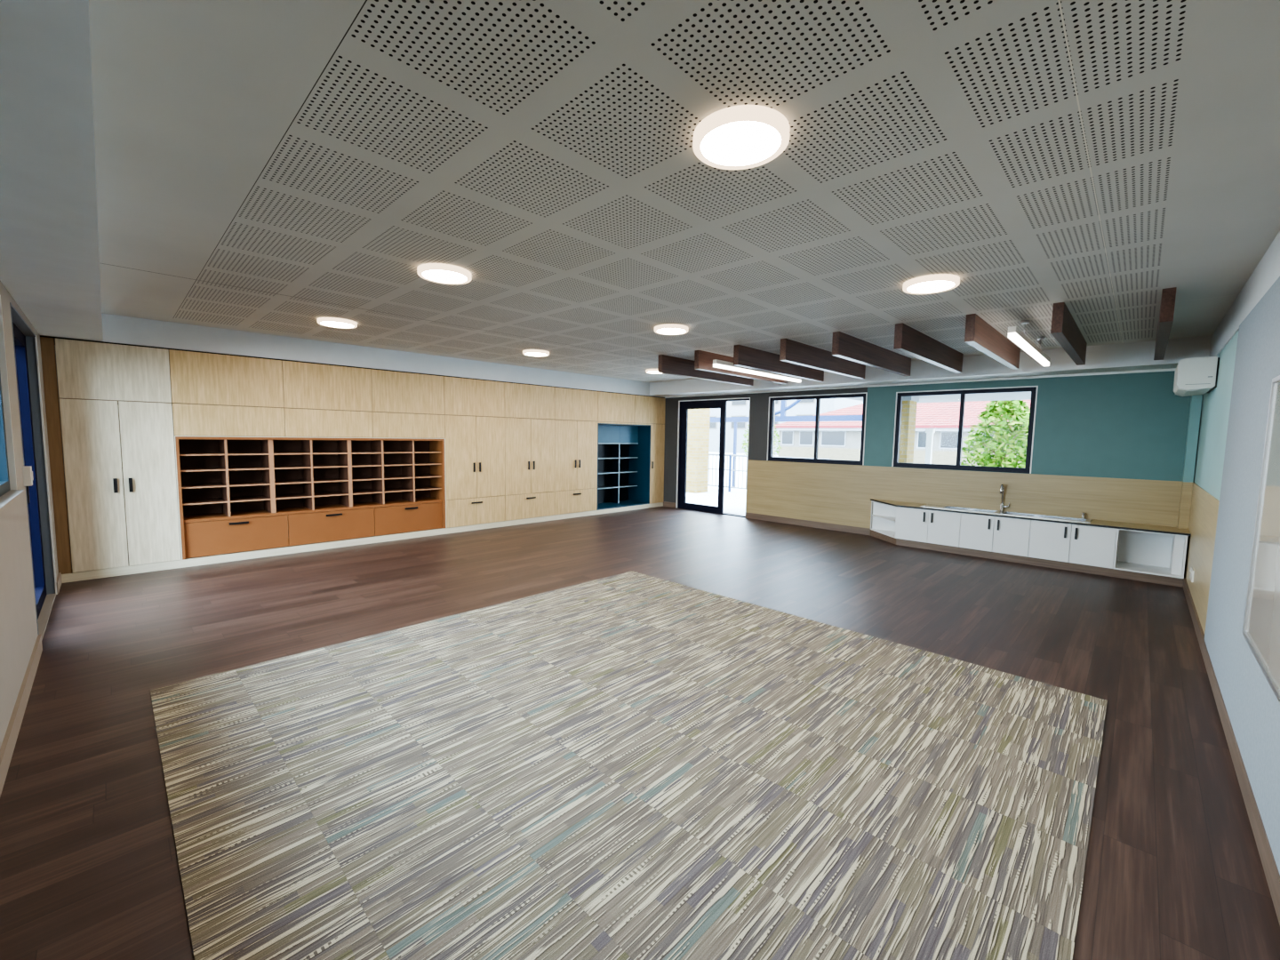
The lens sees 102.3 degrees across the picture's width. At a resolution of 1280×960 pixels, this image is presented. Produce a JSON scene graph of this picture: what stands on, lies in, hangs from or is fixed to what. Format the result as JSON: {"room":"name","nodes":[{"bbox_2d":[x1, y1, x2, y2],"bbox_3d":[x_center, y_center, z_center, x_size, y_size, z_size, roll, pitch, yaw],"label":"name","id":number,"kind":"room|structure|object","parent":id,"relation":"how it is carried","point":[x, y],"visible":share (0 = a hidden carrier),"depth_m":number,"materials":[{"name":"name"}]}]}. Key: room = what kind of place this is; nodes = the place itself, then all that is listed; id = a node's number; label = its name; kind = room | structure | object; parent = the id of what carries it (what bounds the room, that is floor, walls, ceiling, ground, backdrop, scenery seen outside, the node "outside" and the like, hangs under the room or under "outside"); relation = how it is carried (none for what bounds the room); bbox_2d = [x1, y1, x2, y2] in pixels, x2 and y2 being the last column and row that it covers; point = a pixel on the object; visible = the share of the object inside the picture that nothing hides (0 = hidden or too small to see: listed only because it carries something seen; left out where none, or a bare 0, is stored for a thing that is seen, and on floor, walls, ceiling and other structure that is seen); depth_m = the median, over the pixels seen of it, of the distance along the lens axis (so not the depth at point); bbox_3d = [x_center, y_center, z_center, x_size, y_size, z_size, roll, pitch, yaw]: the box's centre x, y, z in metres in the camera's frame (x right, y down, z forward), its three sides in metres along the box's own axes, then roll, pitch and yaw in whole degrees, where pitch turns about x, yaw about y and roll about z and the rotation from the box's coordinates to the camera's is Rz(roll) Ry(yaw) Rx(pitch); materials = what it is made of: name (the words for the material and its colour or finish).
{"room":"classroom","nodes":[
{"label":"classroom","id":0,"kind":"room"},
{"bbox_2d":[0,280,58,748],"bbox_3d":[-3.092,-0.044,2.307,8.960,2.700,0.199,6,7,44],"label":"wall","id":1,"kind":"structure","parent":0,"point":[19,634],"depth_m":3.08,"materials":[{"name":"grey paint"}]},
{"bbox_2d":[0,295,24,515],"bbox_3d":[-2.450,-0.358,1.685,3.900,1.190,0.234,6,7,44],"label":"window","id":2,"kind":"structure","parent":1,"relation":"in","point":[10,495],"depth_m":3.06,"materials":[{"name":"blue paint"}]},
{"bbox_2d":[22,465,33,486],"bbox_3d":[-4.099,-0.027,3.455,0.095,0.126,0.041,6,7,44],"label":"wall switch","id":3,"kind":"object","parent":1,"relation":"attached to","point":[27,470],"visible":1,"depth_m":3.42,"materials":[{"name":"white plastic"}]},
{"bbox_2d":[0,572,61,797],"bbox_3d":[-2.916,1.259,2.297,8.049,0.110,0.126,6,7,44],"label":"baseboard","id":4,"kind":"structure","parent":1,"relation":"attached to","point":[8,745],"depth_m":2.69,"materials":[{"name":"wood"}]},
{"bbox_2d":[9,302,56,639],"bbox_3d":[-4.853,-0.048,4.026,1.750,2.360,0.207,6,7,44],"label":"door","id":5,"kind":"structure","parent":1,"relation":"in","point":[25,341],"depth_m":4.59,"materials":[{"name":"blue paint"}]},
{"bbox_2d":[54,344,368,566],"bbox_3d":[-3.157,-0.592,8.791,0.200,2.700,9.445,6,7,44],"label":"wall","id":6,"kind":"structure","parent":0,"point":[54,345],"depth_m":5.55,"materials":[{"name":"white paint"}]},
{"bbox_2d":[54,337,171,403],"bbox_3d":[-5.626,-1.132,5.539,0.670,0.577,0.820,6,7,44],"label":"upper cabinet","id":7,"kind":"object","parent":6,"relation":"attached to","point":[85,370],"visible":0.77,"depth_m":5.28,"materials":[{"name":"brown wood"}]},
{"bbox_2d":[443,376,504,417],"bbox_3d":[-2.839,-1.327,8.403,0.670,0.577,1.033,6,7,44],"label":"upper cabinet","id":8,"kind":"object","parent":6,"relation":"attached to","point":[462,396],"visible":0.67,"depth_m":8.14,"materials":[{"name":"brown wood"}]},
{"bbox_2d":[504,382,554,419],"bbox_3d":[-2.124,-1.377,9.138,0.670,0.577,1.015,6,7,44],"label":"upper cabinet","id":9,"kind":"object","parent":6,"relation":"attached to","point":[524,401],"visible":0.63,"depth_m":8.88,"materials":[{"name":"brown wood"}]},
{"bbox_2d":[554,387,598,421],"bbox_3d":[-1.414,-1.427,9.868,0.670,0.577,1.021,6,7,44],"label":"upper cabinet","id":10,"kind":"object","parent":6,"relation":"attached to","point":[570,404],"visible":0.64,"depth_m":9.61,"materials":[{"name":"brown wood"}]},
{"bbox_2d":[634,394,665,423],"bbox_3d":[-0.013,-1.525,11.308,0.670,0.577,0.958,6,7,44],"label":"upper cabinet","id":11,"kind":"object","parent":6,"relation":"attached to","point":[648,410],"visible":0.6,"depth_m":11.06,"materials":[{"name":"brown wood"}]},
{"bbox_2d":[0,486,1279,959],"bbox_3d":[0.915,0.941,8.255,18.000,0.130,14.200,6,7,44],"label":"floor","id":12,"kind":"structure","parent":0,"point":[90,868],"depth_m":3.61,"materials":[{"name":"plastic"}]},
{"bbox_2d":[40,336,71,574],"bbox_3d":[-5.729,-0.218,5.062,0.020,2.316,0.088,6,7,44],"label":"strip","id":13,"kind":"object","parent":12,"relation":"on","point":[47,344],"visible":0.86,"depth_m":5.05,"materials":[{"name":"brown wood"}]},
{"bbox_2d":[58,398,181,572],"bbox_3d":[-5.636,0.025,5.627,0.696,1.740,0.820,6,7,44],"label":"tall cabinet","id":14,"kind":"object","parent":12,"relation":"on","point":[119,456],"visible":1,"depth_m":5.38,"materials":[{"name":"brown wood"}]},
{"bbox_2d":[171,403,446,559],"bbox_3d":[-4.220,-0.064,6.964,0.481,1.740,3.071,6,7,44],"label":"shelving unit","id":15,"kind":"object","parent":12,"relation":"on","point":[241,471],"visible":1,"depth_m":6.68,"materials":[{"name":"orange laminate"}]},
{"bbox_2d":[179,452,224,455],"bbox_3d":[-5.134,-0.302,6.022,0.418,0.018,0.399,6,7,44],"label":"shelf","id":16,"kind":"object","parent":15,"relation":"attached to","point":[180,453],"depth_m":5.95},
{"bbox_2d":[180,467,225,471],"bbox_3d":[-5.137,-0.123,6.037,0.418,0.018,0.399,6,7,44],"label":"shelf","id":17,"kind":"object","parent":15,"relation":"attached to","point":[182,469],"depth_m":6.00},
{"bbox_2d":[181,482,226,488],"bbox_3d":[-5.140,0.067,6.053,0.418,0.018,0.399,6,7,44],"label":"shelf","id":18,"kind":"object","parent":15,"relation":"attached to","point":[184,485],"depth_m":6.04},
{"bbox_2d":[182,497,227,505],"bbox_3d":[-5.143,0.253,6.068,0.418,0.018,0.399,6,7,44],"label":"shelf","id":19,"kind":"object","parent":15,"relation":"attached to","point":[185,500],"depth_m":6.06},
{"bbox_2d":[168,349,283,407],"bbox_3d":[-4.982,-1.177,6.201,0.670,0.577,1.026,6,7,44],"label":"upper cabinet","id":20,"kind":"object","parent":15,"relation":"on","point":[196,378],"visible":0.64,"depth_m":5.93,"materials":[{"name":"brown wood"}]},
{"bbox_2d":[228,465,269,470],"bbox_3d":[-4.843,-0.144,6.338,0.418,0.018,0.395,6,7,44],"label":"shelf","id":21,"kind":"object","parent":15,"relation":"attached to","point":[230,468],"depth_m":6.31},
{"bbox_2d":[229,480,270,487],"bbox_3d":[-4.846,0.046,6.354,0.418,0.018,0.395,6,7,44],"label":"shelf","id":22,"kind":"object","parent":15,"relation":"attached to","point":[231,483],"depth_m":6.34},
{"bbox_2d":[230,495,270,502],"bbox_3d":[-4.849,0.233,6.370,0.418,0.018,0.395,6,7,44],"label":"shelf","id":23,"kind":"object","parent":15,"relation":"attached to","point":[233,498],"depth_m":6.37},
{"bbox_2d":[273,451,310,455],"bbox_3d":[-4.530,-0.344,6.643,0.418,0.018,0.391,6,7,44],"label":"shelf","id":24,"kind":"object","parent":15,"relation":"attached to","point":[275,452],"depth_m":6.62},
{"bbox_2d":[274,479,311,484],"bbox_3d":[-4.536,0.025,6.673,0.418,0.018,0.391,6,7,44],"label":"shelf","id":25,"kind":"object","parent":15,"relation":"attached to","point":[276,481],"depth_m":6.66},
{"bbox_2d":[274,464,311,469],"bbox_3d":[-4.533,-0.166,6.657,0.418,0.018,0.391,6,7,44],"label":"shelf","id":26,"kind":"object","parent":15,"relation":"attached to","point":[276,467],"depth_m":6.67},
{"bbox_2d":[275,493,311,499],"bbox_3d":[-4.539,0.211,6.689,0.418,0.018,0.391,6,7,44],"label":"shelf","id":27,"kind":"object","parent":15,"relation":"attached to","point":[278,496],"depth_m":6.68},
{"bbox_2d":[281,360,372,411],"bbox_3d":[-4.269,-1.227,6.933,0.670,0.577,1.016,6,7,44],"label":"upper cabinet","id":28,"kind":"object","parent":15,"relation":"on","point":[305,385],"visible":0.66,"depth_m":6.67,"materials":[{"name":"brown wood"}]},
{"bbox_2d":[312,464,347,468],"bbox_3d":[-4.237,-0.186,6.962,0.418,0.018,0.409,6,7,44],"label":"shelf","id":29,"kind":"object","parent":15,"relation":"attached to","point":[315,466],"depth_m":6.98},
{"bbox_2d":[313,490,348,496],"bbox_3d":[-4.243,0.190,6.993,0.418,0.018,0.409,6,7,44],"label":"shelf","id":30,"kind":"object","parent":15,"relation":"attached to","point":[316,493],"depth_m":7.02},
{"bbox_2d":[313,478,348,482],"bbox_3d":[-4.240,0.004,6.978,0.418,0.018,0.409,6,7,44],"label":"shelf","id":31,"kind":"object","parent":15,"relation":"attached to","point":[316,480],"depth_m":6.96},
{"bbox_2d":[352,476,382,480],"bbox_3d":[-3.929,-0.018,7.297,0.418,0.018,0.385,6,7,44],"label":"shelf","id":32,"kind":"object","parent":15,"relation":"attached to","point":[354,478],"depth_m":7.29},
{"bbox_2d":[352,488,382,495],"bbox_3d":[-3.933,0.169,7.312,0.418,0.018,0.385,6,7,44],"label":"shelf","id":33,"kind":"object","parent":15,"relation":"attached to","point":[379,492],"depth_m":7.33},
{"bbox_2d":[384,487,413,492],"bbox_3d":[-3.639,0.148,7.614,0.418,0.018,0.405,6,7,44],"label":"shelf","id":34,"kind":"object","parent":15,"relation":"attached to","point":[386,489],"depth_m":7.63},
{"bbox_2d":[384,475,413,479],"bbox_3d":[-3.636,-0.038,7.598,0.418,0.018,0.405,6,7,44],"label":"shelf","id":35,"kind":"object","parent":15,"relation":"attached to","point":[386,477],"depth_m":7.59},
{"bbox_2d":[370,368,444,415],"bbox_3d":[-3.557,-1.277,7.665,0.670,0.577,1.025,6,7,44],"label":"upper cabinet","id":36,"kind":"object","parent":15,"relation":"on","point":[398,392],"visible":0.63,"depth_m":7.41,"materials":[{"name":"brown wood"}]},
{"bbox_2d":[415,486,441,490],"bbox_3d":[-3.337,0.127,7.924,0.418,0.018,0.412,6,7,44],"label":"shelf","id":37,"kind":"object","parent":15,"relation":"attached to","point":[417,488],"depth_m":7.93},
{"bbox_2d":[415,473,441,478],"bbox_3d":[-3.334,-0.060,7.909,0.418,0.018,0.412,6,7,44],"label":"shelf","id":38,"kind":"object","parent":15,"relation":"attached to","point":[417,476],"depth_m":7.94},
{"bbox_2d":[61,502,663,583],"bbox_3d":[-2.639,0.763,8.365,0.024,0.088,9.028,6,7,44],"label":"plinth","id":39,"kind":"object","parent":12,"relation":"on","point":[85,575],"visible":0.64,"depth_m":6.65,"materials":[{"name":"wood"}]},
{"bbox_2d":[444,415,505,527],"bbox_3d":[-2.849,-0.170,8.492,0.696,1.740,1.033,6,7,44],"label":"tall cabinet","id":40,"kind":"object","parent":12,"relation":"on","point":[475,445],"visible":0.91,"depth_m":8.24,"materials":[{"name":"brown wood"}]},
{"bbox_2d":[504,417,554,520],"bbox_3d":[-2.134,-0.220,9.226,0.696,1.740,1.015,6,7,44],"label":"tall cabinet","id":41,"kind":"object","parent":12,"relation":"on","point":[529,443],"visible":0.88,"depth_m":8.97,"materials":[{"name":"brown wood"}]},
{"bbox_2d":[554,419,597,514],"bbox_3d":[-1.424,-0.270,9.956,0.696,1.740,1.021,6,7,44],"label":"tall cabinet","id":42,"kind":"object","parent":12,"relation":"on","point":[575,441],"visible":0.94,"depth_m":9.70,"materials":[{"name":"brown wood"}]},
{"bbox_2d":[596,421,651,510],"bbox_3d":[-0.542,-0.332,10.877,0.666,1.739,1.527,6,7,44],"label":"shelving unit","id":43,"kind":"object","parent":12,"relation":"on","point":[623,448],"visible":0.84,"depth_m":11.20,"materials":[{"name":"teal laminate"}]},
{"bbox_2d":[597,391,634,423],"bbox_3d":[-0.702,-1.477,10.599,0.670,0.577,1.018,6,7,44],"label":"upper cabinet","id":44,"kind":"object","parent":43,"relation":"on","point":[612,407],"visible":0.58,"depth_m":10.34,"materials":[{"name":"brown wood"}]},
{"bbox_2d":[150,570,1107,959],"bbox_3d":[-0.037,1.292,3.087,4.070,0.006,4.034,6,7,44],"label":"carpet","id":45,"kind":"object","parent":12,"relation":"on","point":[629,765],"visible":1,"depth_m":2.25,"materials":[{"name":"carpet"}]},
{"bbox_2d":[649,424,664,503],"bbox_3d":[0.155,-0.380,11.579,0.696,1.740,0.450,6,7,44],"label":"tall cabinet","id":46,"kind":"object","parent":12,"relation":"on","point":[657,430],"visible":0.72,"depth_m":11.35,"materials":[{"name":"brown wood"}]},
{"bbox_2d":[686,408,710,493],"bbox_3d":[1.558,-1.305,14.845,0.730,3.300,0.610,6,7,44],"label":"brick pillar","id":47,"kind":"structure","parent":12,"relation":"on","point":[698,436],"depth_m":14.61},
{"bbox_2d":[707,453,830,492],"bbox_3d":[2.627,-0.198,15.032,5.900,1.098,0.060,6,7,44],"label":"balustrade","id":48,"kind":"object","parent":12,"relation":"on","point":[730,469],"visible":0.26,"depth_m":14.99,"materials":[{"name":"metal"}]},
{"bbox_2d":[870,500,896,537],"bbox_3d":[3.793,0.601,8.044,0.544,0.478,0.514,6,7,44],"label":"corner shelf","id":49,"kind":"object","parent":12,"relation":"on","point":[884,516],"visible":0.68,"depth_m":8.25,"materials":[{"name":"white laminate"}]},
{"bbox_2d":[898,396,919,463],"bbox_3d":[5.483,-0.506,11.010,0.590,2.480,0.510,6,7,44],"label":"brick pillar","id":50,"kind":"structure","parent":12,"relation":"on","point":[908,410],"depth_m":10.70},
{"bbox_2d":[895,506,960,546],"bbox_3d":[4.275,0.649,7.557,0.825,0.478,0.544,6,7,44],"label":"base cabinet","id":51,"kind":"object","parent":12,"relation":"on","point":[916,524],"visible":0.87,"depth_m":7.37,"materials":[{"name":"white laminate"}]},
{"bbox_2d":[870,498,1190,535],"bbox_3d":[4.851,0.454,6.988,3.555,0.022,0.539,6,7,44],"label":"countertop","id":52,"kind":"structure","parent":51,"relation":"on","point":[1171,530],"depth_m":6.26,"materials":[{"name":"dark laminate"}]},
{"bbox_2d":[920,504,1092,528],"bbox_3d":[4.871,0.507,6.981,1.860,0.146,0.370,6,7,44],"label":"sink","id":53,"kind":"object","parent":52,"relation":"in","point":[999,512],"visible":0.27,"depth_m":6.92,"materials":[{"name":"silver metal"}]},
{"bbox_2d":[944,506,996,512],"bbox_3d":[4.616,0.487,7.227,0.618,0.136,0.278,6,7,44],"label":"basin","id":54,"kind":"object","parent":53,"relation":"in","point":[952,508],"depth_m":7.29,"materials":[{"name":"silver metal"}]},
{"bbox_2d":[1004,512,1085,528],"bbox_3d":[5.204,0.544,6.659,0.838,0.136,0.278,6,7,44],"label":"basin","id":55,"kind":"object","parent":53,"relation":"in","point":[1008,513],"depth_m":6.71,"materials":[{"name":"silver metal"}]},
{"bbox_2d":[959,512,1031,556],"bbox_3d":[4.848,0.706,7.004,0.767,0.478,0.544,6,7,44],"label":"base cabinet","id":56,"kind":"object","parent":12,"relation":"on","point":[1004,535],"visible":0.88,"depth_m":6.81,"materials":[{"name":"white laminate"}]},
{"bbox_2d":[870,529,1183,587],"bbox_3d":[4.867,0.994,7.045,3.505,0.098,0.489,6,7,44],"label":"plinth","id":57,"kind":"object","parent":12,"relation":"on","point":[1057,564],"visible":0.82,"depth_m":6.53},
{"bbox_2d":[1028,520,1116,568],"bbox_3d":[5.412,0.761,6.459,0.802,0.478,0.544,6,7,44],"label":"base cabinet","id":58,"kind":"object","parent":12,"relation":"on","point":[1093,546],"visible":0.92,"depth_m":6.26,"materials":[{"name":"white laminate"}]},
{"bbox_2d":[1112,528,1188,578],"bbox_3d":[5.914,0.808,5.992,0.568,0.478,0.518,6,7,44],"label":"shelf","id":59,"kind":"object","parent":12,"relation":"on","point":[1160,554],"visible":0.8,"depth_m":6.10,"materials":[{"name":"white laminate"}]},
{"bbox_2d":[88,0,1279,382],"bbox_3d":[0.080,-1.697,5.566,9.160,0.150,9.445,6,7,44],"label":"ceiling","id":60,"kind":"structure","parent":0,"point":[273,167],"depth_m":2.21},
{"bbox_2d":[317,317,357,328],"bbox_3d":[-3.163,-1.638,5.390,0.360,0.042,0.360,6,7,44],"label":"ceiling light","id":61,"kind":"object","parent":60,"relation":"attached to","point":[329,322],"visible":1,"depth_m":5.32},
{"bbox_2d":[320,321,353,327],"bbox_3d":[-3.163,-1.621,5.391,0.300,0.004,0.300,6,7,44],"label":"diffuser","id":62,"kind":"object","parent":61,"relation":"attached to","point":[334,324],"depth_m":5.37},
{"bbox_2d":[417,263,471,284],"bbox_3d":[-1.391,-1.465,3.678,0.360,0.042,0.360,6,7,44],"label":"ceiling light","id":63,"kind":"object","parent":60,"relation":"attached to","point":[440,273],"visible":1,"depth_m":3.61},
{"bbox_2d":[422,270,466,282],"bbox_3d":[-1.391,-1.447,3.679,0.300,0.004,0.300,6,7,44],"label":"diffuser","id":64,"kind":"object","parent":63,"relation":"attached to","point":[432,276],"depth_m":3.66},
{"bbox_2d":[522,349,549,356],"bbox_3d":[-1.442,-1.759,7.158,0.360,0.042,0.360,6,7,44],"label":"ceiling light","id":65,"kind":"object","parent":60,"relation":"attached to","point":[529,352],"visible":1,"depth_m":7.05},
{"bbox_2d":[0,0,1211,398],"bbox_3d":[0.076,-1.477,5.584,8.759,0.291,9.046,6,7,44],"label":"bulkhead","id":66,"kind":"structure","parent":60,"relation":"attached to","point":[50,254],"depth_m":3.04,"materials":[{"name":"white paint"}]},
{"bbox_2d":[654,324,687,335],"bbox_3d":[0.330,-1.585,5.446,0.360,0.042,0.360,6,7,44],"label":"ceiling light","id":67,"kind":"object","parent":60,"relation":"attached to","point":[662,329],"visible":1,"depth_m":5.36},
{"bbox_2d":[656,328,685,334],"bbox_3d":[0.329,-1.568,5.447,0.300,0.004,0.300,6,7,44],"label":"diffuser","id":68,"kind":"object","parent":67,"relation":"attached to","point":[659,331],"depth_m":5.44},
{"bbox_2d":[657,354,753,386],"bbox_3d":[1.116,-1.699,8.130,0.072,0.242,2.390,6,7,44],"label":"beam","id":69,"kind":"structure","parent":60,"relation":"attached to","point":[667,364],"depth_m":7.71,"materials":[{"name":"brown wood"}]},
{"bbox_2d":[692,104,789,169],"bbox_3d":[0.382,-1.291,1.964,0.360,0.042,0.360,6,7,44],"label":"ceiling light","id":70,"kind":"object","parent":60,"relation":"attached to","point":[741,137],"visible":1,"depth_m":1.91,"materials":[{"name":"plastic"}]},
{"bbox_2d":[700,121,781,166],"bbox_3d":[0.382,-1.274,1.965,0.300,0.004,0.300,6,7,44],"label":"diffuser","id":71,"kind":"object","parent":70,"relation":"attached to","point":[727,143],"depth_m":1.95,"materials":[{"name":"plastic"}]},
{"bbox_2d":[694,350,787,383],"bbox_3d":[1.582,-1.653,7.680,0.072,0.242,2.390,6,7,44],"label":"beam","id":72,"kind":"structure","parent":60,"relation":"attached to","point":[703,360],"depth_m":7.11,"materials":[{"name":"brown wood"}]},
{"bbox_2d":[712,359,801,382],"bbox_3d":[1.759,-1.629,7.425,0.070,0.241,2.300,6,7,44],"label":"light","id":73,"kind":"object","parent":60,"relation":"hanging from","point":[718,364],"visible":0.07,"depth_m":7.17,"materials":[{"name":"white plastic"}]},
{"bbox_2d":[733,344,823,382],"bbox_3d":[2.023,-1.610,7.253,0.072,0.242,2.390,6,7,44],"label":"beam","id":74,"kind":"structure","parent":60,"relation":"attached to","point":[743,356],"depth_m":6.92,"materials":[{"name":"brown wood"}]},
{"bbox_2d":[779,338,865,379],"bbox_3d":[2.482,-1.565,6.810,0.072,0.242,2.390,6,7,44],"label":"beam","id":75,"kind":"structure","parent":60,"relation":"attached to","point":[791,351],"depth_m":6.52,"materials":[{"name":"brown wood"}]},
{"bbox_2d":[832,331,911,375],"bbox_3d":[2.927,-1.522,6.380,0.072,0.242,2.390,6,7,44],"label":"beam","id":76,"kind":"structure","parent":60,"relation":"attached to","point":[844,346],"depth_m":6.11,"materials":[{"name":"brown wood"}]},
{"bbox_2d":[893,322,963,373],"bbox_3d":[3.379,-1.478,5.943,0.072,0.242,2.390,6,7,44],"label":"beam","id":77,"kind":"structure","parent":60,"relation":"attached to","point":[908,340],"depth_m":5.64,"materials":[{"name":"brown wood"}]},
{"bbox_2d":[902,273,959,294],"bbox_3d":[2.103,-1.412,3.732,0.360,0.042,0.360,6,7,44],"label":"ceiling light","id":78,"kind":"object","parent":60,"relation":"attached to","point":[932,284],"visible":1,"depth_m":3.67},
{"bbox_2d":[907,280,954,292],"bbox_3d":[2.102,-1.394,3.733,0.300,0.004,0.300,6,7,44],"label":"diffuser","id":79,"kind":"object","parent":78,"relation":"attached to","point":[929,286],"depth_m":3.71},
{"bbox_2d":[964,313,1020,369],"bbox_3d":[3.816,-1.435,5.520,0.072,0.242,2.390,6,7,44],"label":"beam","id":80,"kind":"structure","parent":60,"relation":"attached to","point":[980,335],"depth_m":5.17,"materials":[{"name":"brown wood"}]},
{"bbox_2d":[1008,320,1049,366],"bbox_3d":[4.003,-1.409,5.257,0.070,0.241,2.300,6,7,44],"label":"light","id":81,"kind":"object","parent":60,"relation":"hanging from","point":[1015,334],"visible":1,"depth_m":4.93,"materials":[{"name":"white plastic"}]},
{"bbox_2d":[1050,302,1087,365],"bbox_3d":[4.261,-1.391,5.090,0.072,0.242,2.390,6,7,44],"label":"beam","id":82,"kind":"structure","parent":60,"relation":"attached to","point":[1064,329],"depth_m":4.62,"materials":[{"name":"brown wood"}]},
{"bbox_2d":[1153,287,1176,359],"bbox_3d":[4.717,-1.347,4.650,0.072,0.242,2.390,6,7,44],"label":"beam","id":83,"kind":"structure","parent":60,"relation":"attached to","point":[1166,313],"depth_m":3.83,"materials":[{"name":"brown wood"}]},
{"bbox_2d":[663,370,1202,503],"bbox_3d":[3.348,-0.496,8.925,8.960,2.700,0.200,6,7,44],"label":"wall","id":84,"kind":"structure","parent":0,"point":[1127,426],"depth_m":6.58,"materials":[{"name":"teal paint"}]},
{"bbox_2d":[676,397,750,517],"bbox_3d":[1.525,-0.492,10.695,1.790,2.335,0.206,6,7,44],"label":"door","id":85,"kind":"structure","parent":84,"relation":"in","point":[684,405],"depth_m":10.87,"materials":[{"name":"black metal"}]},
{"bbox_2d":[663,501,870,535],"bbox_3d":[2.143,0.693,10.011,4.532,0.110,0.026,6,7,44],"label":"baseboard","id":86,"kind":"structure","parent":84,"relation":"attached to","point":[765,517],"depth_m":9.21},
{"bbox_2d":[767,392,867,464],"bbox_3d":[3.112,-0.900,9.123,1.790,1.185,0.206,6,7,44],"label":"window","id":87,"kind":"structure","parent":84,"relation":"in","point":[772,400],"depth_m":9.04,"materials":[{"name":"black metal"}]},
{"bbox_2d":[745,459,1182,528],"bbox_3d":[4.207,0.382,7.999,5.919,1.135,0.015,6,7,44],"label":"wainscot","id":88,"kind":"structure","parent":84,"relation":"attached to","point":[830,493],"depth_m":7.67,"materials":[{"name":"laminate"}]},
{"bbox_2d":[892,385,1038,473],"bbox_3d":[4.708,-0.737,7.581,1.770,1.170,0.206,6,7,44],"label":"window","id":89,"kind":"structure","parent":84,"relation":"in","point":[1033,389],"depth_m":7.49,"materials":[{"name":"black metal"}]},
{"bbox_2d":[847,392,1031,403],"bbox_3d":[7.564,-1.550,8.211,8.750,0.140,4.755,6,7,44],"label":"roof","id":90,"kind":"structure","parent":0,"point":[1012,396],"depth_m":10.62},
{"bbox_2d":[1193,231,1279,500],"bbox_3d":[3.265,0.037,2.584,0.213,2.700,9.445,6,7,44],"label":"wall","id":91,"kind":"structure","parent":0,"point":[1216,404],"depth_m":4.23,"materials":[{"name":"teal paint"}]},
{"bbox_2d":[1177,394,1202,529],"bbox_3d":[6.261,-0.346,5.859,0.082,1.806,0.144,6,7,44],"label":"wall panel","id":92,"kind":"object","parent":91,"relation":"attached to","point":[1196,402],"visible":0.82,"depth_m":5.82,"materials":[{"name":"laminate"}]},
{"bbox_2d":[1173,356,1219,396],"bbox_3d":[5.488,-1.008,5.107,0.260,0.304,0.865,6,7,44],"label":"air conditioner","id":93,"kind":"object","parent":91,"relation":"attached to","point":[1194,376],"visible":1,"depth_m":4.82,"materials":[{"name":"white plastic"}]},
{"bbox_2d":[1184,482,1219,633],"bbox_3d":[5.286,0.662,4.883,0.012,1.135,2.970,6,7,44],"label":"wainscot","id":94,"kind":"structure","parent":91,"relation":"attached to","point":[1204,507],"depth_m":4.58,"materials":[{"name":"laminate"}]},
{"bbox_2d":[1183,577,1279,925],"bbox_3d":[2.986,1.334,2.591,0.016,0.105,8.541,6,7,44],"label":"baseboard","id":95,"kind":"structure","parent":91,"relation":"attached to","point":[1271,872],"depth_m":2.32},
{"bbox_2d":[1204,276,1279,874],"bbox_3d":[2.149,0.195,1.606,0.010,2.300,6.036,6,7,44],"label":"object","id":96,"kind":"structure","parent":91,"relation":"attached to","point":[1252,707],"depth_m":2.80,"materials":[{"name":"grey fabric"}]},
{"bbox_2d":[1242,375,1279,703],"bbox_3d":[2.127,0.199,1.604,0.018,1.235,2.440,6,7,44],"label":"whiteboard","id":97,"kind":"object","parent":96,"relation":"attached to","point":[1261,620],"visible":1,"depth_m":2.28,"materials":[{"name":"silver metal"}]},
{"label":"outside","id":98,"kind":"structure","parent":0,"visible":0},
{"bbox_2d":[707,451,778,489],"bbox_3d":[-0.340,-0.027,21.284,150.000,0.170,150.000,6,7,44],"label":"ground","id":99,"kind":"structure","parent":98,"point":[710,457],"depth_m":27.53,"materials":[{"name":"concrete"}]},
{"bbox_2d":[741,424,782,455],"bbox_3d":[6.405,-2.046,27.185,2.223,3.103,2.092,6,7,44],"label":"leafy tree","id":100,"kind":"object","parent":99,"relation":"on","point":[744,444],"visible":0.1,"depth_m":27.13,"materials":[{"name":"green plant"}]},
{"bbox_2d":[708,398,863,454],"bbox_3d":[8.952,-8.586,67.538,38.800,9.430,10.800,6,7,44],"label":"block","id":101,"kind":"object","parent":99,"relation":"on","point":[807,407],"visible":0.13,"depth_m":57.98,"materials":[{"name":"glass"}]},
{"bbox_2d":[709,400,862,488],"bbox_3d":[2.977,-1.544,16.556,9.100,3.756,0.110,6,7,44],"label":"canopy","id":102,"kind":"object","parent":99,"relation":"on","point":[784,408],"visible":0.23,"depth_m":15.21,"materials":[{"name":"metal"}]},
{"bbox_2d":[774,400,1030,467],"bbox_3d":[25.509,-2.936,32.589,33.000,4.580,10.720,6,7,44],"label":"building","id":103,"kind":"structure","parent":99,"relation":"on","point":[837,440],"depth_m":36.03,"materials":[{"name":"paint"}]},
{"bbox_2d":[924,428,935,463],"bbox_3d":[5.853,-0.126,10.501,0.140,1.820,0.140,6,7,44],"label":"post","id":104,"kind":"object","parent":99,"relation":"on","point":[929,432],"visible":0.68,"depth_m":10.42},
{"bbox_2d":[960,400,1030,467],"bbox_3d":[8.723,-0.686,12.423,1.773,2.949,1.762,6,7,44],"label":"leafy tree","id":105,"kind":"object","parent":99,"relation":"on","point":[1015,412],"visible":0.64,"depth_m":12.12,"materials":[{"name":"green plant"}]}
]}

